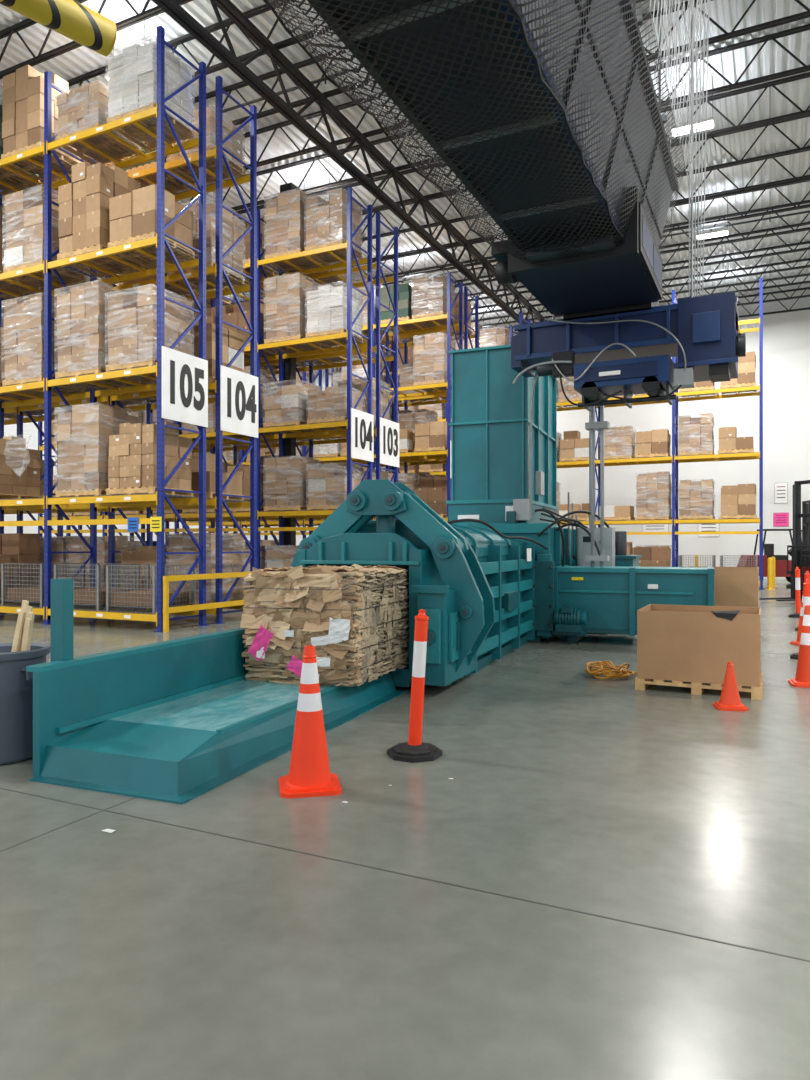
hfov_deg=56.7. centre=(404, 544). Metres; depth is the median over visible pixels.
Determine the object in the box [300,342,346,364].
wooden pallet
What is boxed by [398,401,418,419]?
wooden pallet
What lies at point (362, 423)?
aisle sign
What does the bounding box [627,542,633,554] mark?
wooden pallet
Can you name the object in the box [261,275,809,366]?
joist
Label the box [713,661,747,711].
traffic cone
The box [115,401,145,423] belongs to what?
wooden pallet
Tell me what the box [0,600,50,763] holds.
trash bin
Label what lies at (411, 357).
cardboard boxes
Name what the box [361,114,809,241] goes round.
joist
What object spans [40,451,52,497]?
wooden pallet
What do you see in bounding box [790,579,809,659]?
delineator post
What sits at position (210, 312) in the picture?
wooden pallet
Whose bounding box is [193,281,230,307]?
wooden pallet
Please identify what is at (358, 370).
cardboard boxes
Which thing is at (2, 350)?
wooden pallet
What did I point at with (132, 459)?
wooden pallet
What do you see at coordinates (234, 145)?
wooden pallet
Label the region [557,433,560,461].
wooden pallet
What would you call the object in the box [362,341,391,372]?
wooden pallet
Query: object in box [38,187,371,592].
rack
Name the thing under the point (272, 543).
wooden pallet
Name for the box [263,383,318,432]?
stacked boxes
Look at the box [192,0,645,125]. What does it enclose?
joist
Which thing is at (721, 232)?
light
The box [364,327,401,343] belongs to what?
wooden pallet
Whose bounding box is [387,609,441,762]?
delineator post
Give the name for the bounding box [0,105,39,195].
wooden pallet
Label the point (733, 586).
box
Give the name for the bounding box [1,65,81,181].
wooden pallet
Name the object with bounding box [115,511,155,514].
wooden pallet
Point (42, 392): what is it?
wooden pallet
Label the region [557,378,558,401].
wooden pallet
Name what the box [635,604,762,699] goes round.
box
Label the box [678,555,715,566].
container
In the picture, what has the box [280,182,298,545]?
steel column
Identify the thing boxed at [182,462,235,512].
wooden pallet
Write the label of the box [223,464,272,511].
wooden pallet
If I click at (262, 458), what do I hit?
wooden pallet
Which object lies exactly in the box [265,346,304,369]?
wooden pallet
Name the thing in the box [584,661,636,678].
extension cord
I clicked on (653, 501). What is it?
wooden pallet
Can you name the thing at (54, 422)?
wooden pallet
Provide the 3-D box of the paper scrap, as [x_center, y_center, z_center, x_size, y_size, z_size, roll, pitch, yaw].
[-1.604,1.546,4.061,0.080,0.004,0.036,0,0,29]
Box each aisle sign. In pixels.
[162,346,207,426]
[220,365,257,437]
[351,408,373,461]
[380,417,398,466]
[450,440,450,477]
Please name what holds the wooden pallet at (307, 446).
on the rack at (423, 455)
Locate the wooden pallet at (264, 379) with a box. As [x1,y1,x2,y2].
[238,366,273,435]
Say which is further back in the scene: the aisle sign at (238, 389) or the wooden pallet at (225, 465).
the wooden pallet at (225, 465)
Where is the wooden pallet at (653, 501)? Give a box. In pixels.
[636,471,671,519]
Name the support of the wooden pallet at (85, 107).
on the rack at (160, 498)
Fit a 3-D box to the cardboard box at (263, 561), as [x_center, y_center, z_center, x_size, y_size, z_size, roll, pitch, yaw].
[-4.580,0.615,21.558,1.184,1.230,1.084,0,0,26]
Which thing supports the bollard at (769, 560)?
on the floor
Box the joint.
[0,592,809,961]
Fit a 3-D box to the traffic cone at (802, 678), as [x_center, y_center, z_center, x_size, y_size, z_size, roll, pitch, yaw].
[4.459,1.108,8.295,0.360,0.884,0.360,0,0,20]
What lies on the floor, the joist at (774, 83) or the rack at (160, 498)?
the rack at (160, 498)
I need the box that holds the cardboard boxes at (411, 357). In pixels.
[398,341,414,375]
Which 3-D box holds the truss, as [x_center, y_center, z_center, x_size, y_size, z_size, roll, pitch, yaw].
[-2.335,-9.870,16.683,0.240,1.080,48.002,0,0,26]
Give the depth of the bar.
5.71 m
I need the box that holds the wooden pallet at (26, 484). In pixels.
[0,436,41,498]
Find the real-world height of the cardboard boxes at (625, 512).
0.546 m
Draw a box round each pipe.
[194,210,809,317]
[223,42,362,112]
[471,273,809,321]
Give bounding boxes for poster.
[642,524,668,531]
[698,517,718,536]
[773,512,788,526]
[774,483,787,503]
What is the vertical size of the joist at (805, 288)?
0.971 m
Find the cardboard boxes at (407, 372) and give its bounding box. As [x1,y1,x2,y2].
[399,364,438,401]
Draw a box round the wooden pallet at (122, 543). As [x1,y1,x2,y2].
[69,536,139,587]
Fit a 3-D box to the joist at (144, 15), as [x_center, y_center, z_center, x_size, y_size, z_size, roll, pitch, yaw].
[-1.443,-10.935,13.047,46.014,0.971,0.130,0,0,26]
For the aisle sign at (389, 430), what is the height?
1.280 m
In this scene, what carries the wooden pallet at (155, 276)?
on the rack at (218, 503)
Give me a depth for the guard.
13.90 m
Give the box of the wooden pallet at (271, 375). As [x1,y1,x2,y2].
[270,375,275,395]
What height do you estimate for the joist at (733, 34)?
0.971 m
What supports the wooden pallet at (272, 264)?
on the rack at (377, 350)
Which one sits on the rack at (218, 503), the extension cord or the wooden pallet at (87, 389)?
the wooden pallet at (87, 389)
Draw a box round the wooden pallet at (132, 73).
[107,37,193,151]
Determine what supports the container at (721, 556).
on the rack at (675, 459)
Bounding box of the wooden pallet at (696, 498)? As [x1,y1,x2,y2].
[678,479,714,518]
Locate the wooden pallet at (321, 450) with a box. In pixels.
[313,438,341,457]
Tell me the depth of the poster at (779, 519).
33.95 m
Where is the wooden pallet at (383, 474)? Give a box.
[363,470,387,479]
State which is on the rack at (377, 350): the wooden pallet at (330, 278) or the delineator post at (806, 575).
the wooden pallet at (330, 278)
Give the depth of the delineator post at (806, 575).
13.56 m
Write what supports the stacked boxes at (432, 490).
on the rack at (423, 455)
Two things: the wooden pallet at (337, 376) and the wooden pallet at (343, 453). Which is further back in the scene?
the wooden pallet at (337, 376)
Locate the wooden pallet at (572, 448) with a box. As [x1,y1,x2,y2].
[560,430,588,461]
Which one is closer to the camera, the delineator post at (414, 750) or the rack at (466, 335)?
the delineator post at (414, 750)
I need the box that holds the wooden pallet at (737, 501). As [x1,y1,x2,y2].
[720,484,756,518]
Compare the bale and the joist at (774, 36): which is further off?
the joist at (774, 36)
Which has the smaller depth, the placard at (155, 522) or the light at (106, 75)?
the placard at (155, 522)
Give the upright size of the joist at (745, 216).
0.971 m
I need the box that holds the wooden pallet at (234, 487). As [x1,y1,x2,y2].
[169,453,243,499]
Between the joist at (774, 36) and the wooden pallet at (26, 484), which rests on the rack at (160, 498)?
the wooden pallet at (26, 484)
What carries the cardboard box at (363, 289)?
on the rack at (423, 455)
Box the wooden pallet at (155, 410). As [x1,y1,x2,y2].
[145,398,195,439]
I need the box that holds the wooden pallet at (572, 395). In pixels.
[558,376,581,405]
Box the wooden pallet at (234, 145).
[166,106,243,184]
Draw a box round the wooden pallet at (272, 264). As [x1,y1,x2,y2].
[260,264,278,290]
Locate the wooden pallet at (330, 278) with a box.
[296,258,346,285]
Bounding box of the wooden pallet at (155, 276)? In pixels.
[119,259,194,296]
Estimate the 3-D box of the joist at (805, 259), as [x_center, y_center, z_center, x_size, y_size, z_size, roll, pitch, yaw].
[8.534,-10.935,33.548,46.014,0.971,0.130,0,0,26]
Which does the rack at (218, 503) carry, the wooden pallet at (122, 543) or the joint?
the wooden pallet at (122, 543)
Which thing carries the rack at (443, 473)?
on the floor
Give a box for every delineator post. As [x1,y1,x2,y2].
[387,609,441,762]
[788,567,800,617]
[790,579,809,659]
[795,571,809,630]
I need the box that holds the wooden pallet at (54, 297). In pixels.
[28,268,98,298]
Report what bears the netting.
attached to the conveyor
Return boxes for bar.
[0,0,116,56]
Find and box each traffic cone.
[279,645,341,797]
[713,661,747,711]
[788,605,809,687]
[790,595,802,645]
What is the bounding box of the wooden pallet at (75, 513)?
[74,512,120,515]
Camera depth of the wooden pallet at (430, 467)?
33.20 m
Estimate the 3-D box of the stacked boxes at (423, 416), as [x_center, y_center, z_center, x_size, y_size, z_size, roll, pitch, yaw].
[0.497,-4.134,28.330,1.184,1.809,1.084,0,0,26]
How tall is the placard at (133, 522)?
0.260 m
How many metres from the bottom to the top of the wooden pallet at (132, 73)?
1.356 m
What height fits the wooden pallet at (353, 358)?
1.206 m
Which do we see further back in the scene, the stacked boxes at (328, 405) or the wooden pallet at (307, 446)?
the wooden pallet at (307, 446)
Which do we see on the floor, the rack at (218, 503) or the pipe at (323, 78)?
the rack at (218, 503)
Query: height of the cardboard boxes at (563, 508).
0.686 m
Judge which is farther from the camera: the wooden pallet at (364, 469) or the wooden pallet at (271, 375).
the wooden pallet at (364, 469)
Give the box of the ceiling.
[0,0,809,340]
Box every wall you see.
[4,414,239,540]
[243,289,809,578]
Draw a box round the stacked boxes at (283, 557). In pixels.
[266,546,298,567]
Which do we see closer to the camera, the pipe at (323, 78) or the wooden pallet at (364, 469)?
the pipe at (323, 78)
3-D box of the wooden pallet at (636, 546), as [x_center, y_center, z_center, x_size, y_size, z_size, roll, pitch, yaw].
[9.316,0.615,28.077,1.184,1.230,1.084,0,0,26]
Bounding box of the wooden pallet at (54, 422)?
[52,410,64,444]
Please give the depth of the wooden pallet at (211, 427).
21.53 m
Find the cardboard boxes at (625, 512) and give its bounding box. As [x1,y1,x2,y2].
[604,505,634,519]
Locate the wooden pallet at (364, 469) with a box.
[363,464,391,472]
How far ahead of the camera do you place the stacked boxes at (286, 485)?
20.38 m
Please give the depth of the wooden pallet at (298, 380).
28.60 m
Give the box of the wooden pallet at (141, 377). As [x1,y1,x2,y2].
[121,377,156,402]
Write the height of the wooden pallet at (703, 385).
1.206 m
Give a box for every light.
[105,20,144,80]
[402,258,412,285]
[670,76,714,136]
[696,197,728,239]
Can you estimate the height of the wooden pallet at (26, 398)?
1.602 m
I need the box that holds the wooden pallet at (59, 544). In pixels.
[39,536,87,585]
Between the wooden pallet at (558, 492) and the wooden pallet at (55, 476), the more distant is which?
the wooden pallet at (558, 492)
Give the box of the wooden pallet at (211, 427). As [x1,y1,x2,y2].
[182,395,226,437]
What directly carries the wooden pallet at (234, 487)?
on the rack at (218, 503)
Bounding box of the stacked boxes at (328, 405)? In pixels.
[307,386,363,429]
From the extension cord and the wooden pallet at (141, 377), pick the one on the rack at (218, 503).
the wooden pallet at (141, 377)
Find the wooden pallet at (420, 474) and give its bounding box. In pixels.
[408,472,431,476]
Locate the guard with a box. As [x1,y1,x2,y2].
[163,571,251,631]
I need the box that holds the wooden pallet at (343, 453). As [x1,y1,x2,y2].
[340,438,375,456]
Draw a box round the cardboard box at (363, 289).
[343,278,382,334]
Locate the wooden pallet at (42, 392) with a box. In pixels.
[29,392,89,412]
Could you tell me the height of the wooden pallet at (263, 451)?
1.346 m
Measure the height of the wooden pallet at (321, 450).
1.356 m
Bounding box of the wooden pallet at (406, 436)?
[393,420,414,456]
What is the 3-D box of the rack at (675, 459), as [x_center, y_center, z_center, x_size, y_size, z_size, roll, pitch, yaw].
[8.699,-3.850,28.352,8.790,10.800,1.260,0,0,26]
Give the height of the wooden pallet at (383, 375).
0.950 m
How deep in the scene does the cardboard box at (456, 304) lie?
27.25 m
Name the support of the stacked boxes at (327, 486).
on the rack at (349, 263)
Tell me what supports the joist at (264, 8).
attached to the ceiling
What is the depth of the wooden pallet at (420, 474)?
27.75 m
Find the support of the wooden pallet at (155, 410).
on the rack at (349, 263)
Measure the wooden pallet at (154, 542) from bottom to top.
1.356 m
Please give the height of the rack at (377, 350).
10.800 m
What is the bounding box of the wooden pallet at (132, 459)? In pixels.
[106,422,192,496]
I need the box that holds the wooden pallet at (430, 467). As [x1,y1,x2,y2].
[419,460,445,471]
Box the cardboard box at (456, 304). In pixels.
[433,293,471,336]
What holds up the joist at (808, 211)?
hanging from the ceiling
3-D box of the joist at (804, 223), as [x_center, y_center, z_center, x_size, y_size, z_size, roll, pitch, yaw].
[6.871,-10.935,30.131,46.014,0.971,0.130,0,0,26]
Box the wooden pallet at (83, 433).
[55,404,138,497]
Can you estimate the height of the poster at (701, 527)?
0.940 m
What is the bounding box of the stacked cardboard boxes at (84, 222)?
[57,161,142,277]
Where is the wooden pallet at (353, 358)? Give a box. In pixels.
[338,354,361,370]
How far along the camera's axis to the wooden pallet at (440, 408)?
33.19 m
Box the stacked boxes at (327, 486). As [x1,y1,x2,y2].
[307,465,362,509]
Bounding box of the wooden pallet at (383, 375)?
[382,374,401,402]
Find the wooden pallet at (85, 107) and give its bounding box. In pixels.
[56,80,140,164]
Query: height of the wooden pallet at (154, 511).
1.230 m
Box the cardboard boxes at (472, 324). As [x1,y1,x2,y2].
[454,323,481,349]
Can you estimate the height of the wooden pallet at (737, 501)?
1.206 m
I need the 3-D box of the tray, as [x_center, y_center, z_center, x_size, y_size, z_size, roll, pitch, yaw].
[-1.310,0.895,6.443,1.400,1.310,3.670,0,0,21]
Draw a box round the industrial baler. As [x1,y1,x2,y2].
[290,344,714,686]
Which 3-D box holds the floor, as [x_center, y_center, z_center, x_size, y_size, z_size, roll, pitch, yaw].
[-0.168,1.650,15.652,46.000,0.200,48.000,0,0,26]
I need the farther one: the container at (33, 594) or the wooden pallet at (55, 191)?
the wooden pallet at (55, 191)
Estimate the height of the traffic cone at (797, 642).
0.884 m
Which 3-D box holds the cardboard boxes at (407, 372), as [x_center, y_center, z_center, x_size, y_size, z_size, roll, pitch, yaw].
[0.540,-6.145,28.321,1.184,1.230,1.084,0,0,26]
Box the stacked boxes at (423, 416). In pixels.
[398,409,437,456]
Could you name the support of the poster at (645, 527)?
attached to the wall at (786, 335)
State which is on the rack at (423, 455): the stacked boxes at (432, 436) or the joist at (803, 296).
the stacked boxes at (432, 436)
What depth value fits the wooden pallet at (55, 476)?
24.30 m
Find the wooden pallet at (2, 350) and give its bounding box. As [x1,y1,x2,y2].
[0,327,41,400]
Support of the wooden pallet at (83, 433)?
on the rack at (160, 498)
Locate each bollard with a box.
[695,556,698,565]
[765,558,773,589]
[771,557,776,586]
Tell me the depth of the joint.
3.58 m
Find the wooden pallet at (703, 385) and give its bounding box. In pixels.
[679,381,715,396]
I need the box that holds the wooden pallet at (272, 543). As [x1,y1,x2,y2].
[260,540,278,549]
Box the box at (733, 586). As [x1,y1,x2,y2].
[688,566,758,607]
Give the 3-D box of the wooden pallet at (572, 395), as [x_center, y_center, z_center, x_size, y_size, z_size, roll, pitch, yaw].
[6.681,-6.089,29.365,1.184,1.118,1.084,0,0,26]
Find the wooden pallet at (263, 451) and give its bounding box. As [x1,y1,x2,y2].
[246,442,275,461]
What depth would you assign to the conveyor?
7.43 m
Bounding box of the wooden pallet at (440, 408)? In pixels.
[419,398,445,419]
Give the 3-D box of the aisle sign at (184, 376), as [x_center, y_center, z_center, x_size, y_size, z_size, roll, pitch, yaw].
[-4.053,-2.900,13.872,0.030,1.280,1.200,0,0,26]
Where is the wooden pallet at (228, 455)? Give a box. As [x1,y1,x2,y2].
[215,445,246,462]
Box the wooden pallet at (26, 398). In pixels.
[5,398,43,416]
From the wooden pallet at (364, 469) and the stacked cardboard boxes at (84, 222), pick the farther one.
the wooden pallet at (364, 469)
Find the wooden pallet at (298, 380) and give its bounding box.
[276,366,314,387]
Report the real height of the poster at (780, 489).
0.940 m
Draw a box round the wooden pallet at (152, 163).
[122,140,194,193]
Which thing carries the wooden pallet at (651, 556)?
on the floor
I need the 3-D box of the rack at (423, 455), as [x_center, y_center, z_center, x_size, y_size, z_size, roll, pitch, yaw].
[-3.517,-3.850,28.514,11.860,10.800,1.260,0,0,26]
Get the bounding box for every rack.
[0,26,208,631]
[4,75,256,623]
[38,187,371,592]
[78,212,397,545]
[182,272,462,539]
[208,286,477,539]
[331,325,518,475]
[519,277,763,589]
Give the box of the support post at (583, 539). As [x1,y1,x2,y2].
[577,411,614,634]
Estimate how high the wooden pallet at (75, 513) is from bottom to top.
1.118 m
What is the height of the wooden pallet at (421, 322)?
1.230 m
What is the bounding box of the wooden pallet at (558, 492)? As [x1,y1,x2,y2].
[557,482,559,517]
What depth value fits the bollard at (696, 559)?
34.08 m
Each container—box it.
[1,562,85,606]
[54,563,140,609]
[106,564,194,612]
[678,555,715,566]
[720,555,757,566]
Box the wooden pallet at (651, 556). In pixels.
[634,547,669,566]
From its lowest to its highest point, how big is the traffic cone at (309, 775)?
0.904 m
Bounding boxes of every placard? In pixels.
[128,517,138,531]
[150,517,161,531]
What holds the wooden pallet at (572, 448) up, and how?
on the rack at (675, 459)
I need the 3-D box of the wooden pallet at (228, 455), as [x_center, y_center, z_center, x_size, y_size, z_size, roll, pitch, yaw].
[-6.849,-3.845,30.134,1.184,1.230,1.084,0,0,26]
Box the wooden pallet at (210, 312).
[191,305,232,325]
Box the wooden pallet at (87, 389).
[73,383,143,405]
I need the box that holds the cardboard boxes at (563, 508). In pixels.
[559,503,588,520]
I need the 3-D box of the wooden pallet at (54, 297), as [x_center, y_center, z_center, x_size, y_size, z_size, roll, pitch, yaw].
[-7.968,-6.133,17.538,1.160,1.206,1.060,0,0,26]
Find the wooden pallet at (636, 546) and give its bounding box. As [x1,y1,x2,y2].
[636,546,670,566]
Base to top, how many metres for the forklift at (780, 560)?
3.300 m
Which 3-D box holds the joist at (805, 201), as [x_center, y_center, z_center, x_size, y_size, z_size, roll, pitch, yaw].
[6.040,-10.935,28.423,46.014,0.971,0.130,0,0,26]
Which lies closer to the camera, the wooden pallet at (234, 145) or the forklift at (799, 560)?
the wooden pallet at (234, 145)
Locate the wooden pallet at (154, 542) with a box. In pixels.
[140,541,156,545]
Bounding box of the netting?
[648,0,710,296]
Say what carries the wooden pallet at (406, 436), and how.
on the rack at (423, 455)
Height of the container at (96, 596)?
0.854 m
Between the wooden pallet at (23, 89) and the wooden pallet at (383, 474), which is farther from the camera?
the wooden pallet at (383, 474)
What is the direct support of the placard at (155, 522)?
attached to the rack at (160, 498)
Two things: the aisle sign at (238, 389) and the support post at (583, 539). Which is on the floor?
the support post at (583, 539)
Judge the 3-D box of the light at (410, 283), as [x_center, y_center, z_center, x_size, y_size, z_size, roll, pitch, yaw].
[0.356,-10.719,29.298,1.000,1.162,0.400,0,0,26]
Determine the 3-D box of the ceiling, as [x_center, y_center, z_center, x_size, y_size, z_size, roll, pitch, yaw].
[-0.177,-11.488,15.656,45.980,0.075,48.000,0,0,26]
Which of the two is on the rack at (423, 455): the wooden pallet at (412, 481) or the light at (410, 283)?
the wooden pallet at (412, 481)
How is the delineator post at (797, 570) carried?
on the floor
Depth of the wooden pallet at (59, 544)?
16.97 m
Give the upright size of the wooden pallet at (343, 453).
1.346 m
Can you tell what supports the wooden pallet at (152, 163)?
on the rack at (218, 503)
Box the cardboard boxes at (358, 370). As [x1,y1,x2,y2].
[342,362,381,383]
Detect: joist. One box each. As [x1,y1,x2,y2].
[0,0,192,78]
[2,0,331,105]
[178,24,809,210]
[183,0,809,184]
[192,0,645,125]
[209,200,809,307]
[230,175,809,300]
[233,72,809,221]
[248,146,809,280]
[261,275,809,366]
[262,287,809,367]
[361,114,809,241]
[433,222,809,301]
[469,241,809,315]
[471,258,809,326]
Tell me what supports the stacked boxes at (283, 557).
on the rack at (349, 263)
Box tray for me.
[26,578,405,803]
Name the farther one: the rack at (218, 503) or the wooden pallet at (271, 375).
the wooden pallet at (271, 375)
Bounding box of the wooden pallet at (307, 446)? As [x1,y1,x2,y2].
[276,439,308,456]
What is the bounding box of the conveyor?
[263,0,745,566]
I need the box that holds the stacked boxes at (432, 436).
[414,421,446,454]
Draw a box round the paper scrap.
[101,829,114,832]
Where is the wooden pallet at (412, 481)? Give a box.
[388,473,418,490]
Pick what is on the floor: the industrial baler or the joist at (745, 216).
the industrial baler
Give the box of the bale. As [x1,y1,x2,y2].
[240,564,408,686]
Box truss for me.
[152,0,546,323]
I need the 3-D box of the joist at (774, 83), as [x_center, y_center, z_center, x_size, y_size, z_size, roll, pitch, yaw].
[2.714,-10.935,21.589,46.014,0.971,0.130,0,0,26]
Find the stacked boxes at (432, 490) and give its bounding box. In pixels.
[413,476,446,517]
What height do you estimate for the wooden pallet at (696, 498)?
1.438 m
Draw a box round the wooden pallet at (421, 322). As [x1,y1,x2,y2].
[400,322,432,341]
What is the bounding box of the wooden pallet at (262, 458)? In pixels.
[260,456,278,464]
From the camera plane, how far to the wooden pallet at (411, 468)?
33.79 m
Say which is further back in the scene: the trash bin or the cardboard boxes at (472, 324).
the cardboard boxes at (472, 324)
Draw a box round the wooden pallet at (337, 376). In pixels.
[333,368,346,386]
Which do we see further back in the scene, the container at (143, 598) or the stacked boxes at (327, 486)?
the stacked boxes at (327, 486)
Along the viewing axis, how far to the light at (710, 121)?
18.16 m
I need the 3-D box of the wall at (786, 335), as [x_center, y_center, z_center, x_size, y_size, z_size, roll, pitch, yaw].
[10.389,-4.950,37.344,46.000,13.000,0.250,0,0,26]
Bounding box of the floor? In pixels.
[0,579,809,1079]
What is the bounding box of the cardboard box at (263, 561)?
[241,546,271,585]
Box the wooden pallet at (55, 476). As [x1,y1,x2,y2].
[52,475,73,515]
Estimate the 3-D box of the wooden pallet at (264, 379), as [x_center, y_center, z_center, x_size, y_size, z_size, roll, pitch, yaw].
[-4.538,-4.109,21.587,1.184,1.758,1.084,0,0,26]
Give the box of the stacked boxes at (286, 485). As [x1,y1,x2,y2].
[264,456,318,510]
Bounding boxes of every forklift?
[737,500,809,582]
[759,480,809,600]
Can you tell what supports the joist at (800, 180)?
attached to the ceiling
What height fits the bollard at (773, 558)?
1.120 m
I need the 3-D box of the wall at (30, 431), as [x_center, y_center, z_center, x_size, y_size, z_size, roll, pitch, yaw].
[-20.962,-4.950,25.771,0.250,13.000,48.000,0,0,26]
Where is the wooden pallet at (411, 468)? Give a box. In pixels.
[391,462,418,473]
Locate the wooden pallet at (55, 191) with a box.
[28,175,60,198]
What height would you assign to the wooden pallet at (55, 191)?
1.346 m
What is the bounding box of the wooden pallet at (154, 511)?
[143,510,193,513]
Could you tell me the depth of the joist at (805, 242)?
29.43 m

